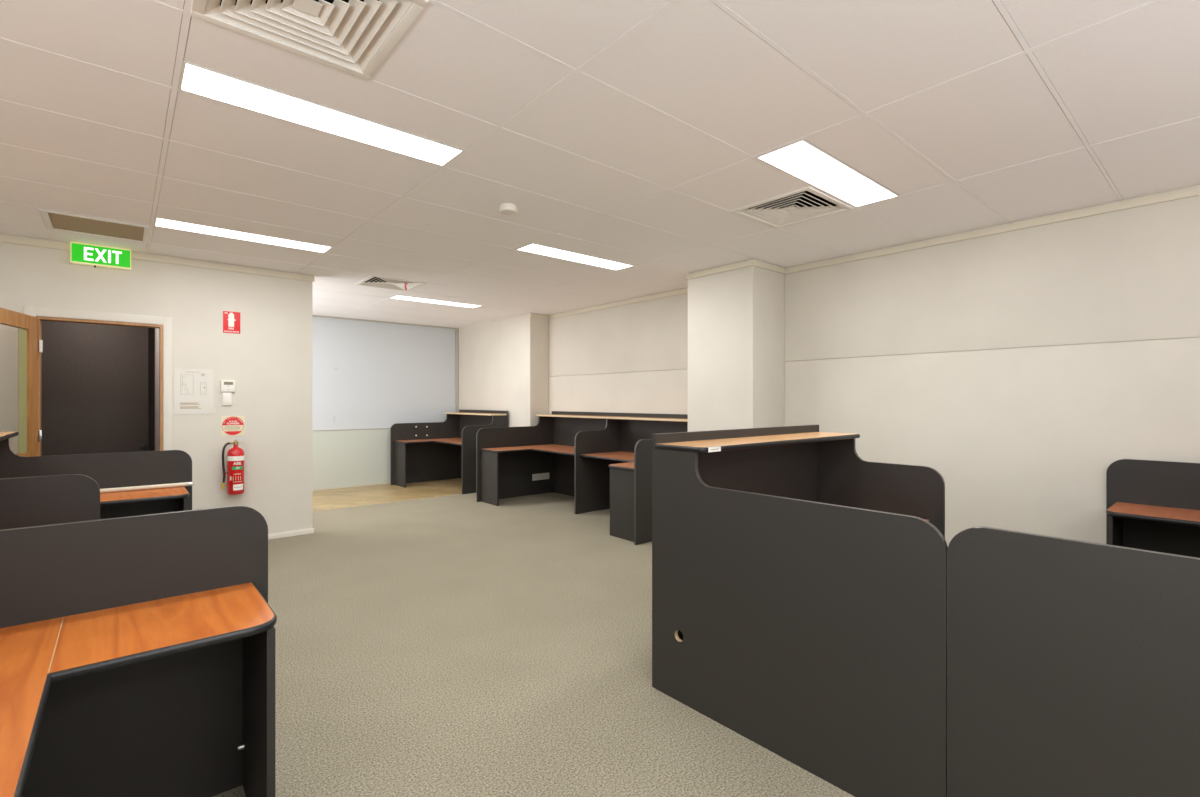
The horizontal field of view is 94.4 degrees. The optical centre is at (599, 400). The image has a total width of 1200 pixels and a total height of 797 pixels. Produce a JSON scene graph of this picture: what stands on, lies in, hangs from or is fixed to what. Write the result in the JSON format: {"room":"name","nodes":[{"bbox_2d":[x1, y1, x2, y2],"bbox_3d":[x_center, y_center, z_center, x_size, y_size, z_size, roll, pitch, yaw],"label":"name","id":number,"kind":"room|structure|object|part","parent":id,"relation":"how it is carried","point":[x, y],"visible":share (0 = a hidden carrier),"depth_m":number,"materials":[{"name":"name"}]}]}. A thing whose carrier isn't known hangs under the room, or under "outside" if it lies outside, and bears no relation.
{"room":"open-plan office","nodes":[
{"label":"open-plan office","id":0,"kind":"room"},
{"bbox_2d":[148,328,154,450],"bbox_3d":[-4.822,0.076,5.164,1.314,2.600,1.281,0,0,-41],"label":"wall","id":1,"kind":"structure","parent":0,"point":[151,331],"depth_m":5.92,"materials":[{"name":"paint"}]},
{"bbox_2d":[41,321,147,455],"bbox_3d":[-5.125,0.143,5.476,1.050,2.454,0.093,0,0,-41],"label":"door","id":2,"kind":"structure","parent":1,"relation":"in","point":[94,377],"depth_m":5.55,"materials":[{"name":"black wood"}]},
{"bbox_2d":[0,233,312,533],"bbox_3d":[-4.492,0.013,4.535,3.895,2.726,0.100,0,0,-41],"label":"wall","id":3,"kind":"structure","parent":0,"point":[270,361],"depth_m":5.29,"materials":[{"name":"paint"}]},
{"bbox_2d":[0,307,42,456],"bbox_3d":[-4.323,0.354,4.067,0.060,2.027,0.844,0,0,-24],"label":"door","id":4,"kind":"structure","parent":3,"relation":"in","point":[18,331],"depth_m":4.18,"materials":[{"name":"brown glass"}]},
{"bbox_3d":[-4.314,-0.074,4.047,0.006,0.948,0.538,0,0,-25],"label":"glass pane","id":5,"kind":"part","parent":4,"relation":"part of","materials":[{"name":"white"}]},
{"bbox_3d":[-4.314,-0.604,4.047,0.038,0.110,0.539,0,0,-25],"label":"rail","id":6,"kind":"part","parent":4,"relation":"part of","materials":[{"name":"brown wood"}]},
{"bbox_3d":[-4.314,0.459,4.047,0.038,0.115,0.539,0,0,-25],"label":"rail","id":7,"kind":"part","parent":4,"relation":"part of","materials":[{"name":"brown wood"}]},
{"bbox_2d":[24,306,171,449],"bbox_3d":[-4.206,0.314,4.705,0.930,2.125,0.014,0,0,-41],"label":"trim","id":8,"kind":"structure","parent":3,"relation":"attached to","point":[166,322],"depth_m":4.96,"materials":[{"name":"beige paint"}]},
{"bbox_2d":[36,316,162,455],"bbox_3d":[-4.237,0.351,4.742,0.797,2.050,0.118,0,0,-41],"label":"trim","id":9,"kind":"structure","parent":3,"relation":"attached to","point":[40,318],"depth_m":4.77,"materials":[{"name":"brown wood"}]},
{"bbox_2d":[70,242,130,269],"bbox_3d":[-4.189,-1.201,4.672,0.379,0.182,0.053,0,0,-41],"label":"exit sign","id":10,"kind":"object","parent":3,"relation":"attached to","point":[84,254],"visible":1,"depth_m":4.65,"materials":[{"name":"green plastic"}]},
{"bbox_2d":[0,235,314,281],"bbox_3d":[-4.448,-1.260,4.496,3.910,0.056,0.016,0,0,-41],"label":"trim","id":11,"kind":"structure","parent":3,"relation":"attached to","point":[3,238],"depth_m":5.03,"materials":[{"name":"beige paint"}]},
{"bbox_2d":[174,369,212,413],"bbox_3d":[-3.737,-0.080,5.115,0.290,0.412,0.003,0,0,-41],"label":"evacuation plan","id":12,"kind":"object","parent":3,"relation":"attached to","point":[193,388],"visible":1,"depth_m":5.11,"materials":[{"name":"white paper"}]},
{"bbox_2d":[222,392,231,404],"bbox_3d":[-3.540,-0.016,5.275,0.073,0.124,0.016,0,0,-41],"label":"switch plate","id":13,"kind":"object","parent":3,"relation":"attached to","point":[226,396],"visible":1,"depth_m":5.27,"materials":[{"name":"white plastic"}]},
{"bbox_2d":[221,380,234,391],"bbox_3d":[-3.531,-0.137,5.277,0.114,0.110,0.025,0,0,-41],"label":"thermostat","id":14,"kind":"object","parent":3,"relation":"attached to","point":[226,385],"visible":1,"depth_m":5.27,"materials":[{"name":"white plastic"}]},
{"bbox_2d":[223,311,239,333],"bbox_3d":[-3.514,-0.745,5.305,0.139,0.206,0.004,0,0,-41],"label":"fire extinguisher sign","id":15,"kind":"object","parent":3,"relation":"attached to","point":[231,320],"visible":1,"depth_m":5.30,"materials":[{"name":"red plastic"}]},
{"bbox_2d":[221,416,244,435],"bbox_3d":[-3.507,0.241,5.312,0.191,0.190,0.004,0,0,-41],"label":"sign","id":16,"kind":"object","parent":3,"relation":"attached to","point":[230,425],"visible":1,"depth_m":5.31,"materials":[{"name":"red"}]},
{"bbox_2d":[222,437,246,494],"bbox_3d":[-3.449,0.618,5.255,0.154,0.532,0.161,0,0,6],"label":"fire extinguisher","id":17,"kind":"object","parent":3,"relation":"attached to","point":[235,455],"visible":1,"depth_m":5.20,"materials":[{"name":"red metal"}]},
{"bbox_2d":[268,528,313,539],"bbox_3d":[-4.450,1.350,4.496,3.907,0.052,0.014,0,0,-41],"label":"baseboard","id":18,"kind":"structure","parent":3,"relation":"attached to","point":[311,530],"depth_m":5.62,"materials":[{"name":"beige paint"}]},
{"bbox_2d":[155,328,158,450],"bbox_3d":[-4.330,0.126,5.521,0.104,2.500,1.181,0,0,-41],"label":"wall","id":19,"kind":"structure","parent":0,"point":[156,329],"depth_m":5.54,"materials":[{"name":"beige paint"}]},
{"bbox_2d":[459,313,548,426],"bbox_3d":[-1.674,0.013,9.247,0.338,2.726,2.350,0,0,-41],"label":"pillar","id":20,"kind":"structure","parent":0,"point":[504,363],"depth_m":8.73,"materials":[{"name":"paint"}]},
{"bbox_2d":[213,478,853,796],"bbox_3d":[-1.217,1.416,3.358,7.530,0.080,12.080,0,0,-41],"label":"floor","id":21,"kind":"structure","parent":0,"point":[458,645],"depth_m":2.90,"materials":[{"name":"grey carpet"}]},
{"bbox_2d":[0,474,99,529],"bbox_3d":[-2.219,0.768,2.223,1.191,1.216,1.540,0,0,-41],"label":"workstation","id":22,"kind":"object","parent":21,"relation":"on","point":[54,499],"visible":0.15,"depth_m":2.76,"materials":[{"name":"black laminate"}]},
{"bbox_2d":[0,432,191,518],"bbox_3d":[-3.168,0.768,3.363,1.237,1.216,1.426,0,0,-41],"label":"workstation","id":23,"kind":"object","parent":21,"relation":"on","point":[141,468],"visible":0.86,"depth_m":3.98,"materials":[{"name":"black laminate"}]},
{"bbox_2d":[0,432,14,436],"bbox_3d":[-3.514,0.218,3.067,0.280,0.024,1.412,0,0,-41],"label":"shelf","id":24,"kind":"object","parent":23,"relation":"attached to","point":[2,434],"depth_m":3.47,"materials":[{"name":"brown wood"}]},
{"bbox_2d":[100,482,193,492],"bbox_3d":[-3.585,0.639,3.871,1.227,0.033,0.033,0,0,-41],"label":"shelf","id":25,"kind":"object","parent":23,"relation":"on","point":[184,484],"visible":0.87,"depth_m":4.07,"materials":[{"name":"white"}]},
{"bbox_3d":[-3.057,1.029,4.077,0.022,0.694,0.429,0,0,-41],"label":"leg panel","id":26,"kind":"part","parent":23,"relation":"part of","materials":[{"name":"black laminate"}]},
{"bbox_2d":[0,505,276,796],"bbox_3d":[-1.174,0.768,1.040,1.235,1.216,1.616,0,0,-41],"label":"workstation","id":27,"kind":"object","parent":21,"relation":"on","point":[137,653],"visible":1,"depth_m":1.74,"materials":[{"name":"black laminate"}]},
{"bbox_3d":[-1.125,1.029,1.825,0.022,0.694,0.444,0,0,-41],"label":"leg panel","id":28,"kind":"part","parent":27,"relation":"part of","materials":[{"name":"black laminate"}]},
{"bbox_2d":[313,493,461,511],"bbox_3d":[-2.797,1.374,7.543,3.586,0.004,0.024,0,0,-41],"label":"trim","id":29,"kind":"structure","parent":21,"relation":"on","point":[461,493],"depth_m":7.48,"materials":[{"name":"beige"}]},
{"bbox_2d":[390,410,507,493],"bbox_3d":[-2.426,0.768,8.861,1.235,1.216,1.617,0,0,-41],"label":"workstation","id":30,"kind":"object","parent":21,"relation":"on","point":[431,451],"visible":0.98,"depth_m":9.28,"materials":[{"name":"black laminate"}]},
{"bbox_3d":[-3.211,1.029,8.932,0.022,0.694,0.429,0,0,-41],"label":"leg panel","id":31,"kind":"part","parent":30,"relation":"part of","materials":[{"name":"black laminate"}]},
{"bbox_3d":[-2.951,0.804,9.454,1.212,1.144,0.022,0,0,-41],"label":"panel","id":32,"kind":"part","parent":30,"relation":"part of","materials":[{"name":"black laminate"}]},
{"bbox_2d":[448,412,498,413],"bbox_3d":[-2.082,0.218,9.157,0.280,0.024,1.605,0,0,-41],"label":"shelf","id":33,"kind":"object","parent":30,"relation":"attached to","point":[448,412],"depth_m":9.15,"materials":[{"name":"brown wood"}]},
{"bbox_3d":[-1.966,0.768,9.256,0.022,1.216,1.605,0,0,-41],"label":"spine panel","id":34,"kind":"part","parent":30,"relation":"part of","materials":[{"name":"grey plastic"}]},
{"bbox_3d":[-1.743,0.804,8.404,0.748,1.144,0.022,0,0,-41],"label":"panel","id":35,"kind":"part","parent":30,"relation":"part of","materials":[{"name":"grey plastic"}]},
{"bbox_2d":[476,411,620,513],"bbox_3d":[-0.698,0.768,7.386,1.277,1.216,1.541,0,0,-41],"label":"workstation","id":36,"kind":"object","parent":21,"relation":"on","point":[507,458],"visible":0.97,"depth_m":7.71,"materials":[{"name":"black laminate"}]},
{"bbox_3d":[-1.473,1.029,7.415,0.022,0.694,0.429,0,0,-41],"label":"leg panel","id":37,"kind":"part","parent":36,"relation":"part of","materials":[{"name":"black laminate"}]},
{"bbox_3d":[-1.197,0.804,7.950,1.254,1.144,0.022,0,0,-41],"label":"panel","id":38,"kind":"part","parent":36,"relation":"part of","materials":[{"name":"grey plastic"}]},
{"bbox_2d":[532,473,548,480],"bbox_3d":[-0.880,1.122,8.199,0.285,0.095,0.013,0,0,-41],"label":"power outlet","id":39,"kind":"object","parent":36,"relation":"attached to","point":[541,476],"visible":1,"depth_m":8.19,"materials":[{"name":"white plastic"}]},
{"bbox_2d":[537,414,617,416],"bbox_3d":[-0.337,0.218,7.697,0.280,0.024,1.528,0,0,-41],"label":"shelf","id":40,"kind":"object","parent":36,"relation":"attached to","point":[539,415],"depth_m":7.63,"materials":[{"name":"brown wood"}]},
{"bbox_3d":[-0.220,0.768,7.793,0.022,1.216,1.535,0,0,-41],"label":"spine panel","id":41,"kind":"part","parent":36,"relation":"part of","materials":[{"name":"grey plastic"}]},
{"bbox_3d":[-0.019,0.804,6.968,0.748,1.144,0.022,0,0,-41],"label":"panel","id":42,"kind":"part","parent":36,"relation":"part of","materials":[{"name":"grey plastic"}]},
{"bbox_2d":[580,413,687,544],"bbox_3d":[0.317,0.768,6.247,1.222,1.216,1.507,0,0,-41],"label":"workstation","id":43,"kind":"object","parent":21,"relation":"on","point":[630,479],"visible":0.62,"depth_m":5.55,"materials":[{"name":"black laminate"}]},
{"bbox_3d":[0.247,1.029,5.515,0.022,0.694,0.429,0,0,-41],"label":"leg panel","id":44,"kind":"part","parent":43,"relation":"part of","materials":[{"name":"black laminate"}]},
{"bbox_3d":[0.788,0.804,5.681,1.200,1.144,0.022,0,0,-41],"label":"panel","id":45,"kind":"part","parent":43,"relation":"part of","materials":[{"name":"black laminate"}]},
{"bbox_2d":[618,416,687,419],"bbox_3d":[0.657,0.218,6.539,0.280,0.024,1.494,0,0,-41],"label":"shelf","id":46,"kind":"object","parent":43,"relation":"attached to","point":[619,417],"depth_m":6.57,"materials":[{"name":"brown wood"}]},
{"bbox_3d":[0.770,0.768,6.640,0.022,1.216,1.501,0,0,-41],"label":"spine panel","id":47,"kind":"part","parent":43,"relation":"part of","materials":[{"name":"grey plastic"}]},
{"bbox_2d":[652,425,947,796],"bbox_3d":[1.250,0.768,2.700,1.560,1.216,1.256,0,0,-41],"label":"workstation","id":48,"kind":"object","parent":21,"relation":"on","point":[799,580],"visible":0.81,"depth_m":2.16,"materials":[{"name":"black laminate"}]},
{"bbox_3d":[0.848,0.768,3.169,1.558,1.216,0.022,0,0,-41],"label":"spine panel","id":49,"kind":"part","parent":48,"relation":"part of","materials":[{"name":"black laminate"}]},
{"bbox_2d":[658,432,853,446],"bbox_3d":[0.940,0.218,3.047,1.531,0.024,0.280,0,0,-41],"label":"shelf","id":50,"kind":"object","parent":48,"relation":"attached to","point":[758,439],"depth_m":2.94,"materials":[{"name":"brown wood"}]},
{"bbox_3d":[1.679,0.804,3.380,0.022,1.144,0.740,0,0,-41],"label":"panel","id":51,"kind":"part","parent":48,"relation":"part of","materials":[{"name":"grey plastic"}]},
{"bbox_2d":[947,526,1199,796],"bbox_3d":[2.046,0.768,1.725,1.506,1.216,1.256,0,0,-41],"label":"partition panel","id":52,"kind":"object","parent":21,"relation":"on","point":[1073,666],"visible":1,"depth_m":1.50,"materials":[{"name":"black laminate"}]},
{"bbox_2d":[1106,459,1199,557],"bbox_3d":[3.181,0.768,2.698,1.481,1.216,1.252,0,0,-41],"label":"workstation","id":53,"kind":"object","parent":21,"relation":"on","point":[1151,505],"visible":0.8,"depth_m":3.43,"materials":[{"name":"black laminate"}]},
{"bbox_3d":[3.195,1.029,3.444,0.429,0.694,0.022,0,0,-41],"label":"leg panel","id":54,"kind":"part","parent":53,"relation":"part of","materials":[{"name":"black laminate"}]},
{"bbox_2d":[532,473,539,480],"bbox_3d":[-0.933,1.123,8.154,0.140,0.095,0.011,0,0,-41],"label":"outlet plate","id":55,"kind":"object","parent":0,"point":[534,476],"depth_m":8.14,"materials":[{"name":"white plastic"}]},
{"bbox_2d":[540,473,548,479],"bbox_3d":[-0.819,1.123,8.252,0.158,0.095,0.011,0,0,-41],"label":"outlet plate","id":56,"kind":"object","parent":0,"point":[543,476],"depth_m":8.24,"materials":[{"name":"white plastic"}]},
{"bbox_2d":[0,0,1199,327],"bbox_3d":[-1.217,-1.310,3.358,7.526,0.016,12.076,0,0,-41],"label":"ceiling","id":57,"kind":"structure","parent":0,"point":[694,63],"depth_m":2.73,"materials":[{"name":"tile"}]},
{"bbox_2d":[39,208,149,242],"bbox_3d":[-3.768,-1.302,4.173,0.584,0.016,0.552,0,0,-41],"label":"ceiling vent","id":58,"kind":"object","parent":57,"relation":"in","point":[54,220],"visible":1,"depth_m":4.16,"materials":[{"name":"white metal"}]},
{"bbox_2d":[154,216,331,252],"bbox_3d":[-2.791,-1.349,4.421,1.173,0.101,0.253,0,0,-41],"label":"ceiling light","id":59,"kind":"object","parent":57,"relation":"attached to","point":[160,222],"visible":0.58,"depth_m":4.38,"materials":[{"name":"white plastic"}]},
{"bbox_2d":[190,0,427,79],"bbox_3d":[-0.968,-1.372,1.838,0.582,0.156,0.582,0,0,-41],"label":"ceiling vent","id":60,"kind":"object","parent":57,"relation":"in","point":[354,37],"visible":1,"depth_m":1.93,"materials":[{"name":"white metal"}]},
{"bbox_3d":[-0.968,-1.306,1.838,0.076,0.004,0.076,0,0,-41],"label":"plate","id":61,"kind":"part","parent":60,"relation":"part of","materials":[{"name":"white metal"}]},
{"bbox_2d":[178,59,463,165],"bbox_3d":[-1.234,-1.349,2.608,1.173,0.101,0.253,0,0,-41],"label":"ceiling light","id":62,"kind":"object","parent":57,"relation":"attached to","point":[196,79],"visible":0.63,"depth_m":2.52,"materials":[{"name":"white plastic"}]},
{"bbox_2d":[355,275,425,290],"bbox_3d":[-2.329,-1.372,6.182,0.580,0.156,0.582,0,0,-41],"label":"ceiling vent","id":63,"kind":"object","parent":57,"relation":"in","point":[372,281],"visible":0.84,"depth_m":6.23,"materials":[{"name":"white metal"}]},
{"bbox_2d":[391,295,481,307],"bbox_3d":[-2.143,-1.349,7.341,1.173,0.101,0.254,0,0,-41],"label":"ceiling light","id":64,"kind":"object","parent":57,"relation":"attached to","point":[409,298],"visible":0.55,"depth_m":7.30,"materials":[{"name":"white plastic"}]},
{"bbox_2d":[499,203,516,214],"bbox_3d":[-0.614,-1.277,3.718,0.120,0.052,0.120,0,0,-41],"label":"smoke detector","id":65,"kind":"object","parent":57,"relation":"attached to","point":[506,208],"visible":1,"depth_m":3.68,"materials":[{"name":"white plastic"}]},
{"bbox_2d":[516,243,633,269],"bbox_3d":[-0.196,-1.349,5.075,1.173,0.101,0.253,0,0,-41],"label":"ceiling light","id":66,"kind":"object","parent":57,"relation":"attached to","point":[534,248],"visible":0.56,"depth_m":5.01,"materials":[{"name":"white plastic"}]},
{"bbox_2d":[0,0,1199,325],"bbox_3d":[-1.217,-1.306,3.358,7.308,0.012,11.880,0,0,-41],"label":"ceiling grid","id":67,"kind":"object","parent":57,"relation":"attached to","point":[186,17],"depth_m":2.70,"materials":[{"name":"white metal"}]},
{"bbox_2d":[730,187,852,228],"bbox_3d":[1.303,-1.372,3.789,0.582,0.156,0.582,0,0,-41],"label":"ceiling vent","id":68,"kind":"object","parent":57,"relation":"in","point":[805,204],"visible":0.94,"depth_m":3.85,"materials":[{"name":"white metal"}]},
{"bbox_3d":[1.303,-1.306,3.789,0.076,0.004,0.076,0,0,-41],"label":"plate","id":69,"kind":"part","parent":68,"relation":"part of","materials":[{"name":"white metal"}]},
{"bbox_2d":[756,139,898,206],"bbox_3d":[1.368,-1.349,3.254,1.173,0.101,0.274,0,0,-41],"label":"ceiling light","id":70,"kind":"object","parent":57,"relation":"attached to","point":[803,160],"visible":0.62,"depth_m":3.18,"materials":[{"name":"white plastic"}]},
{"bbox_2d":[688,259,784,431],"bbox_3d":[1.353,0.013,5.571,0.536,2.726,0.778,0,0,-41],"label":"pillar","id":71,"kind":"structure","parent":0,"point":[736,318],"depth_m":5.33,"materials":[{"name":"paint"}]},
{"bbox_2d":[549,185,1199,545],"bbox_3d":[1.600,0.013,5.777,0.105,2.726,11.880,0,0,-41],"label":"wall","id":72,"kind":"structure","parent":0,"point":[1016,367],"depth_m":4.14,"materials":[{"name":"paint"}]},
{"bbox_2d":[530,186,1199,318],"bbox_3d":[2.116,-1.262,4.671,0.552,0.051,9.530,0,0,-41],"label":"trim","id":73,"kind":"structure","parent":72,"relation":"attached to","point":[1195,191],"depth_m":4.45,"materials":[{"name":"beige paint"}]},
{"bbox_3d":[-4.020,0.013,8.847,4.630,2.726,0.100,0,0,-41],"label":"wall window","id":74,"kind":"structure","parent":0,"visible":0},
{"bbox_2d":[313,315,458,490],"bbox_3d":[-4.065,0.038,8.712,3.985,2.675,0.044,0,0,-41],"label":"wall","id":75,"kind":"structure","parent":74,"relation":"attached to","point":[370,376],"depth_m":9.02,"materials":[{"name":"glass"},{"name":"aluminium"}]},
{"bbox_3d":[-4.140,1.339,8.657,3.800,0.075,0.030,0,0,-41],"label":"sill","id":76,"kind":"part","parent":75,"relation":"part of","materials":[{"name":"beige paint"}]},
{"bbox_3d":[-4.096,0.907,8.706,3.930,0.878,0.011,0,0,-41],"label":"pane","id":77,"kind":"part","parent":75,"relation":"part of","materials":[{"name":"grey"}]},
{"bbox_3d":[-4.096,-0.411,8.706,3.930,1.738,0.011,0,0,-41],"label":"pane","id":78,"kind":"part","parent":75,"relation":"part of","materials":[{"name":"grey"}]},
{"bbox_3d":[-4.065,0.038,8.711,3.985,2.675,0.044,0,0,-41],"label":"frame","id":79,"kind":"part","parent":75,"relation":"part of","materials":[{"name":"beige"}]}
]}

